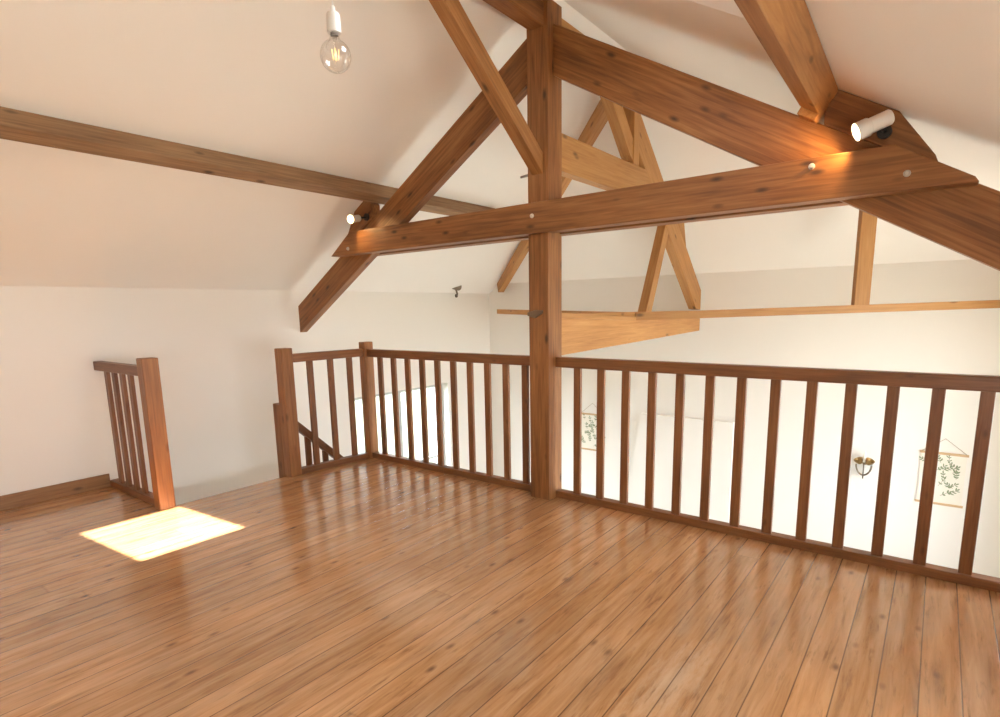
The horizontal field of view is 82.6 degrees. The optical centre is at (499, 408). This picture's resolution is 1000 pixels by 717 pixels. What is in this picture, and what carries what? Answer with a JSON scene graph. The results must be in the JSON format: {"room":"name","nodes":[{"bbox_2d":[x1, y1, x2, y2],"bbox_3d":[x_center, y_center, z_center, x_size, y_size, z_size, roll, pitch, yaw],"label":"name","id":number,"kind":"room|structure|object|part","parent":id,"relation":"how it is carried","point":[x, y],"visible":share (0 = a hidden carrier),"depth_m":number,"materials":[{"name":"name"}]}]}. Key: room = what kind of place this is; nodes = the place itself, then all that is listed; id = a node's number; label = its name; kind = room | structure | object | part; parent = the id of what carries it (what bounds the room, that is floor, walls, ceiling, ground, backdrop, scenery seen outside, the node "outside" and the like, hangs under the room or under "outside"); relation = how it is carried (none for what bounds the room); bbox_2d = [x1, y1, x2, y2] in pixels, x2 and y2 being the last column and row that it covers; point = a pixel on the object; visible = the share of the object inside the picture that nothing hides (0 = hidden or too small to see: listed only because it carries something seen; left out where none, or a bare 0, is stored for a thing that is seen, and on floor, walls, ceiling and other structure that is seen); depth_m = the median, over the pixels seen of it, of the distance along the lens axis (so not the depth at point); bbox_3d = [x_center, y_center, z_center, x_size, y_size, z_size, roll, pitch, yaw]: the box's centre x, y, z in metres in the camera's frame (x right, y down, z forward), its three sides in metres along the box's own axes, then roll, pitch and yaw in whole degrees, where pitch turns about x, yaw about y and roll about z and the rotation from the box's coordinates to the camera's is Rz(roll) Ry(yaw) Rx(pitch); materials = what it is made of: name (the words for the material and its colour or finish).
{"room":"loft mezzanine","nodes":[
{"label":"loft mezzanine","id":0,"kind":"room"},
{"bbox_2d":[0,286,489,504],"bbox_3d":[-3.038,1.097,5.036,0.280,4.220,9.250,6,12,37],"label":"wall","id":1,"kind":"structure","parent":0,"point":[213,348],"depth_m":5.10,"materials":[{"name":"beige paint"}]},
{"bbox_2d":[0,474,110,510],"bbox_3d":[-4.438,0.892,2.906,0.016,0.106,4.285,6,12,37],"label":"baseboard","id":2,"kind":"structure","parent":1,"relation":"attached to","point":[9,501],"depth_m":4.28,"materials":[{"name":"brown wood"}]},
{"bbox_2d":[355,384,444,464],"bbox_3d":[-1.260,1.241,7.408,0.060,3.015,1.570,6,12,37],"label":"window","id":3,"kind":"structure","parent":1,"relation":"in","point":[430,386],"depth_m":7.24,"materials":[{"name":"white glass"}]},
{"bbox_3d":[-0.799,1.129,8.001,0.060,3.015,0.050,6,12,37],"label":"frame","id":4,"kind":"part","parent":3,"relation":"part of","materials":[{"name":"white"}]},
{"bbox_2d":[452,285,461,297],"bbox_3d":[-0.610,-1.586,7.535,0.161,0.235,0.194,-5,11,-22],"label":"wall spotlight","id":5,"kind":"object","parent":1,"relation":"attached to","point":[457,288],"visible":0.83,"depth_m":7.49,"materials":[{"name":"metal"}]},
{"bbox_3d":[-0.605,-1.604,7.476,0.152,0.152,0.135,7,27,40],"label":"lamp shade","id":6,"kind":"part","parent":5,"relation":"part of","materials":[{"name":"metal"}]},
{"bbox_2d":[0,458,999,716],"bbox_3d":[-1.479,1.208,1.846,6.050,0.260,6.130,6,12,37],"label":"floor","id":7,"kind":"structure","parent":0,"point":[369,587],"depth_m":2.55,"materials":[{"name":"brown wood"}]},
{"bbox_2d":[93,357,175,510],"bbox_3d":[-2.744,0.142,4.230,0.983,1.066,0.106,6,12,37],"label":"balustrade","id":8,"kind":"object","parent":7,"relation":"on","point":[147,371],"visible":1,"depth_m":4.08,"materials":[{"name":"brown wood"}]},
{"bbox_3d":[-2.790,-0.294,4.183,0.888,0.070,0.064,6,12,37],"label":"rail","id":9,"kind":"part","parent":8,"relation":"part of","materials":[{"name":"brown wood"}]},
{"bbox_3d":[-2.773,0.638,4.346,0.888,0.050,0.066,6,12,37],"label":"rail","id":10,"kind":"part","parent":8,"relation":"part of","materials":[{"name":"brown wood"}]},
{"bbox_3d":[-2.392,0.182,3.963,0.095,1.066,0.106,6,12,37],"label":"newel post","id":11,"kind":"part","parent":8,"relation":"part of","materials":[{"name":"brown wood"}]},
{"bbox_2d":[274,341,530,491],"bbox_3d":[-0.754,0.062,4.447,2.017,1.078,0.885,6,12,37],"label":"balustrade","id":12,"kind":"object","parent":7,"relation":"on","point":[284,357],"visible":0.94,"depth_m":4.76,"materials":[{"name":"brown wood"}]},
{"bbox_3d":[-1.753,0.038,4.717,0.102,1.068,0.102,6,12,37],"label":"newel post","id":13,"kind":"part","parent":12,"relation":"part of","materials":[{"name":"brown wood"}]},
{"bbox_3d":[-1.486,-0.459,4.918,0.064,0.070,0.683,8,13,41],"label":"rail","id":14,"kind":"part","parent":12,"relation":"part of","materials":[{"name":"brown wood"}]},
{"bbox_3d":[-1.469,0.485,5.082,0.066,0.050,0.683,8,13,41],"label":"rail","id":15,"kind":"part","parent":12,"relation":"part of","materials":[{"name":"brown wood"}]},
{"bbox_3d":[-1.215,-0.075,5.281,0.080,1.078,0.102,6,12,37],"label":"newel post","id":16,"kind":"part","parent":12,"relation":"part of","materials":[{"name":"brown wood"}]},
{"bbox_3d":[-0.457,-0.421,4.627,1.848,0.070,0.064,6,12,37],"label":"rail","id":17,"kind":"part","parent":12,"relation":"part of","materials":[{"name":"brown wood"}]},
{"bbox_3d":[-0.440,0.517,4.791,1.848,0.050,0.066,6,12,37],"label":"rail","id":18,"kind":"part","parent":12,"relation":"part of","materials":[{"name":"brown wood"}]},
{"bbox_2d":[520,0,561,499],"bbox_3d":[0.278,-0.961,3.905,0.228,3.240,0.186,6,12,37],"label":"post","id":19,"kind":"object","parent":7,"relation":"on","point":[544,89],"visible":0.77,"depth_m":3.84,"materials":[{"name":"wood"}]},
{"bbox_2d":[298,39,526,331],"bbox_3d":[-0.873,-1.598,4.713,2.823,1.947,0.080,6,12,37],"label":"rafter","id":20,"kind":"object","parent":19,"relation":"attached to","point":[479,120],"visible":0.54,"depth_m":4.38,"materials":[{"name":"brown wood"}]},
{"bbox_2d":[348,201,379,232],"bbox_3d":[-1.203,-1.607,4.968,0.369,0.401,0.100,6,12,37],"label":"cleat","id":21,"kind":"object","parent":20,"relation":"on","point":[372,209],"visible":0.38,"depth_m":4.87,"materials":[{"name":"brown wood"}]},
{"bbox_2d":[347,213,368,222],"bbox_3d":[-1.197,-1.597,4.787,0.092,0.096,0.182,6,12,37],"label":"spotlight","id":22,"kind":"object","parent":21,"relation":"attached to","point":[350,218],"visible":1,"depth_m":4.76,"materials":[{"name":"white metal"}]},
{"bbox_3d":[-1.135,-1.625,4.839,0.060,0.060,0.016,6,12,37],"label":"mount plate","id":23,"kind":"part","parent":22,"relation":"part of","materials":[{"name":"black plastic"}]},
{"bbox_2d":[429,0,542,174],"bbox_3d":[-0.114,-1.871,3.195,0.087,0.869,1.157,6,12,37],"label":"brace","id":24,"kind":"object","parent":19,"relation":"attached to","point":[451,13],"visible":1,"depth_m":3.23,"materials":[{"name":"brown wood"}]},
{"bbox_2d":[483,0,542,30],"bbox_3d":[-1.589,-2.037,1.222,0.110,0.190,5.980,6,12,37],"label":"ridge beam","id":25,"kind":"structure","parent":19,"relation":"attached to","point":[527,13],"depth_m":3.41,"materials":[{"name":"brown wood"}]},
{"bbox_3d":[0.242,-0.643,3.886,0.125,0.053,0.019,-8,4,39],"label":"plate","id":26,"kind":"part","parent":19,"relation":"part of","materials":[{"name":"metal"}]},
{"bbox_2d":[562,133,650,190],"bbox_3d":[0.898,-1.862,4.532,0.084,0.248,1.811,6,12,37],"label":"hip collar","id":27,"kind":"object","parent":19,"relation":"attached to","point":[582,162],"visible":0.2,"depth_m":4.25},
{"bbox_2d":[600,97,632,160],"bbox_3d":[0.881,-2.274,4.450,0.087,0.542,0.570,6,12,37],"label":"brace","id":28,"kind":"object","parent":27,"relation":"on","point":[615,113],"visible":0.5,"depth_m":4.52,"materials":[{"name":"brown wood"}]},
{"bbox_2d":[623,107,639,165],"bbox_3d":[1.087,-2.310,4.716,0.107,0.570,0.105,6,12,37],"label":"post","id":29,"kind":"object","parent":27,"relation":"on","point":[633,118],"visible":0.26,"depth_m":4.67,"materials":[{"name":"brown wood"}]},
{"bbox_2d":[562,19,583,34],"bbox_3d":[0.720,-2.563,4.196,0.110,0.120,1.277,6,12,37],"label":"ridge beam","id":30,"kind":"structure","parent":29,"relation":"on","point":[565,24],"depth_m":3.76,"materials":[{"name":"brown wood"}]},
{"bbox_2d":[497,99,607,291],"bbox_3d":[0.475,-2.137,6.291,0.085,1.571,3.389,-4,10,-16],"label":"rafter","id":31,"kind":"object","parent":30,"relation":"attached to","point":[598,119],"visible":0.44,"depth_m":5.63,"materials":[{"name":"brown wood"}]},
{"bbox_2d":[378,201,846,255],"bbox_3d":[0.215,-1.301,4.041,3.947,0.194,0.105,6,12,37],"label":"tie","id":32,"kind":"object","parent":19,"relation":"attached to","point":[835,203],"visible":0.02,"depth_m":3.48,"materials":[{"name":"brown wood"}]},
{"bbox_2d":[562,310,699,354],"bbox_3d":[1.284,-0.742,5.213,0.087,0.298,3.012,6,12,37],"label":"tie beam","id":33,"kind":"structure","parent":19,"relation":"attached to","point":[578,335],"depth_m":4.71,"materials":[{"name":"brown wood"}]},
{"bbox_2d":[497,309,606,314],"bbox_3d":[0.544,-1.098,6.565,0.046,0.062,3.292,-5,11,-20],"label":"tie","id":34,"kind":"object","parent":33,"relation":"attached to","point":[499,311],"visible":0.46,"depth_m":7.23,"materials":[{"name":"brown wood"}]},
{"bbox_2d":[562,313,635,320],"bbox_3d":[0.794,-0.715,4.470,0.030,0.089,1.246,6,12,37],"label":"tie ledger","id":35,"kind":"object","parent":33,"relation":"attached to","point":[564,315],"visible":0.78,"depth_m":4.39,"materials":[{"name":"brown wood"}]},
{"bbox_2d":[638,225,668,311],"bbox_3d":[1.436,-1.310,5.327,0.083,0.798,0.485,6,12,37],"label":"strut","id":36,"kind":"object","parent":33,"relation":"on","point":[659,245],"visible":1,"depth_m":5.30,"materials":[{"name":"brown wood"}]},
{"bbox_2d":[639,114,700,309],"bbox_3d":[1.656,-1.787,5.547,0.087,1.653,1.730,6,12,37],"label":"rafter","id":37,"kind":"object","parent":33,"relation":"on","point":[676,249],"visible":0.66,"depth_m":5.67,"materials":[{"name":"brown wood"}]},
{"bbox_2d":[678,223,685,244],"bbox_3d":[1.762,-1.793,5.687,0.087,0.325,0.346,6,12,37],"label":"cleat","id":38,"kind":"object","parent":37,"relation":"on","point":[681,225],"visible":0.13,"depth_m":5.71,"materials":[{"name":"brown wood"}]},
{"bbox_2d":[635,300,999,319],"bbox_3d":[2.901,-0.834,4.797,3.459,0.067,0.046,-1,10,7],"label":"tie","id":39,"kind":"object","parent":33,"relation":"attached to","point":[983,304],"visible":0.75,"depth_m":4.80,"materials":[{"name":"brown wood"}]},
{"bbox_2d":[851,210,876,304],"bbox_3d":[3.012,-1.295,4.701,0.120,0.875,0.062,0,10,7],"label":"post","id":40,"kind":"object","parent":39,"relation":"on","point":[867,223],"visible":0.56,"depth_m":4.69,"materials":[{"name":"brown wood"}]},
{"bbox_2d":[331,144,978,256],"bbox_3d":[0.283,-1.259,3.749,4.434,0.209,0.120,6,12,37],"label":"tie","id":41,"kind":"object","parent":19,"relation":"attached to","point":[893,169],"visible":1,"depth_m":3.10,"materials":[{"name":"wood"}]},
{"bbox_2d":[553,24,999,270],"bbox_3d":[1.526,-1.310,2.901,2.898,1.986,0.080,6,12,37],"label":"rafter","id":42,"kind":"object","parent":19,"relation":"attached to","point":[965,221],"visible":0.88,"depth_m":2.99,"materials":[{"name":"brown wood"}]},
{"bbox_2d":[797,104,828,124],"bbox_3d":[2.118,-1.657,3.560,0.161,0.228,2.087,6,12,35],"label":"cleat","id":43,"kind":"object","parent":42,"relation":"on","point":[803,113],"visible":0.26,"depth_m":2.77,"materials":[{"name":"brown wood"}]},
{"bbox_2d":[824,90,937,160],"bbox_3d":[1.802,-1.311,2.687,0.479,0.428,0.100,6,12,37],"label":"cleat","id":44,"kind":"object","parent":42,"relation":"on","point":[845,109],"visible":0.53,"depth_m":2.67,"materials":[{"name":"brown wood"}]},
{"bbox_2d":[852,109,894,140],"bbox_3d":[1.706,-1.283,2.600,0.195,0.122,0.138,1,10,10],"label":"spotlight","id":45,"kind":"object","parent":44,"relation":"attached to","point":[880,123],"visible":1,"depth_m":2.55,"materials":[{"name":"white metal"}]},
{"bbox_3d":[1.781,-1.280,2.637,0.060,0.060,0.016,6,12,37],"label":"mount plate","id":46,"kind":"part","parent":45,"relation":"part of","materials":[{"name":"black plastic"}]},
{"bbox_2d":[556,357,999,592],"bbox_3d":[1.583,0.273,3.172,2.948,1.012,0.066,6,12,37],"label":"balustrade","id":47,"kind":"object","parent":7,"relation":"on","point":[988,385],"visible":1,"depth_m":3.12,"materials":[{"name":"brown wood"}]},
{"bbox_3d":[1.574,-0.188,3.091,2.948,0.070,0.064,7,12,37],"label":"rail","id":48,"kind":"part","parent":47,"relation":"part of","materials":[{"name":"brown wood"}]},
{"bbox_3d":[1.591,0.747,3.255,2.948,0.050,0.066,6,12,37],"label":"rail","id":49,"kind":"part","parent":47,"relation":"part of","materials":[{"name":"brown wood"}]},
{"bbox_2d":[0,0,999,293],"bbox_3d":[-0.579,-1.575,2.619,6.050,1.785,9.250,6,12,37],"label":"ceiling","id":50,"kind":"structure","parent":0,"point":[246,78],"depth_m":3.62,"materials":[{"name":"paint"}]},
{"bbox_2d":[0,106,495,215],"bbox_3d":[-2.258,-1.482,3.142,0.140,0.151,8.000,6,12,37],"label":"purlin","id":51,"kind":"object","parent":50,"relation":"attached to","point":[15,125],"visible":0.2,"depth_m":3.50,"materials":[{"name":"brown wood"}]},
{"bbox_2d":[320,0,349,72],"bbox_3d":[-0.586,-1.657,1.933,0.107,0.954,0.107,6,12,37],"label":"pendant lamp","id":52,"kind":"object","parent":50,"relation":"hanging from","point":[332,17],"visible":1,"depth_m":1.97,"materials":[{"name":"metal"}]},
{"bbox_2d":[734,0,838,114],"bbox_3d":[-0.182,-0.985,0.372,0.150,0.283,6.059,6,12,35],"label":"purlin","id":53,"kind":"object","parent":50,"relation":"attached to","point":[786,30],"visible":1,"depth_m":2.07,"materials":[{"name":"brown wood"}]},
{"bbox_2d":[489,259,999,577],"bbox_3d":[2.283,0.636,6.734,6.050,4.350,0.001,6,12,37],"label":"wall","id":54,"kind":"structure","parent":0,"point":[960,341],"depth_m":5.83,"materials":[{"name":"beige paint"}]},
{"bbox_2d":[582,406,596,450],"bbox_3d":[1.214,0.245,7.476,0.386,0.637,0.018,6,12,37],"label":"print","id":55,"kind":"object","parent":54,"relation":"attached to","point":[589,420],"visible":0.63,"depth_m":7.51,"materials":[{"name":"paper"}]},
{"bbox_2d":[628,413,734,522],"bbox_3d":[2.053,1.423,7.030,1.470,2.705,0.050,6,12,37],"label":"trim","id":56,"kind":"structure","parent":54,"relation":"attached to","point":[723,431],"depth_m":6.74,"materials":[{"name":"beige paint"}]},
{"bbox_2d":[854,452,874,478],"bbox_3d":[3.591,0.555,5.617,0.178,0.275,0.133,6,12,37],"label":"wall sconce","id":57,"kind":"object","parent":54,"relation":"attached to","point":[859,460],"visible":1,"depth_m":5.59,"materials":[{"name":"gold metal"}]},
{"bbox_3d":[3.544,0.521,5.620,0.080,0.052,0.080,-28,6,10],"label":"lamp shade","id":58,"kind":"part","parent":57,"relation":"part of","materials":[{"name":"gold metal"}]},
{"bbox_3d":[3.581,0.611,5.611,0.145,0.114,0.017,6,12,37],"label":"curved arm","id":59,"kind":"part","parent":57,"relation":"part of","materials":[{"name":"metal"}]},
{"bbox_3d":[3.611,0.529,5.569,0.080,0.052,0.080,-5,39,-20],"label":"lamp shade","id":60,"kind":"part","parent":57,"relation":"part of","materials":[{"name":"gold metal"}]},
{"bbox_2d":[915,439,968,507],"bbox_3d":[4.106,0.592,5.293,0.364,0.636,0.018,6,12,37],"label":"print","id":61,"kind":"object","parent":54,"relation":"attached to","point":[951,467],"visible":0.67,"depth_m":5.27,"materials":[{"name":"paper"}]},
{"label":"outside","id":62,"kind":"structure","parent":0,"visible":0},
{"bbox_2d":[355,387,435,462],"bbox_3d":[-24.810,-1.856,38.160,74.400,0.250,150.000,6,12,37],"label":"ground","id":63,"kind":"structure","parent":62,"point":[416,403],"depth_m":21.05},
{"bbox_3d":[-0.484,3.509,3.506,6.650,0.100,9.850,6,12,37],"label":"ground","id":64,"kind":"structure","parent":0,"visible":0},
{"bbox_2d":[273,403,342,477],"bbox_3d":[-1.487,0.832,5.566,0.100,1.968,1.360,6,12,37],"label":"banister","id":65,"kind":"object","parent":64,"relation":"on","point":[326,449],"visible":0.12,"depth_m":5.04,"materials":[{"name":"brown wood"}]},
{"bbox_3d":[-1.874,0.687,5.033,0.100,1.485,0.100,6,12,37],"label":"newel post","id":66,"kind":"part","parent":65,"relation":"part of","materials":[{"name":"brown wood"}]},
{"bbox_3d":[-1.446,0.585,5.558,0.060,0.062,1.760,6,-31,37],"label":"handrail","id":67,"kind":"part","parent":65,"relation":"part of","materials":[{"name":"brown wood"}]}
]}

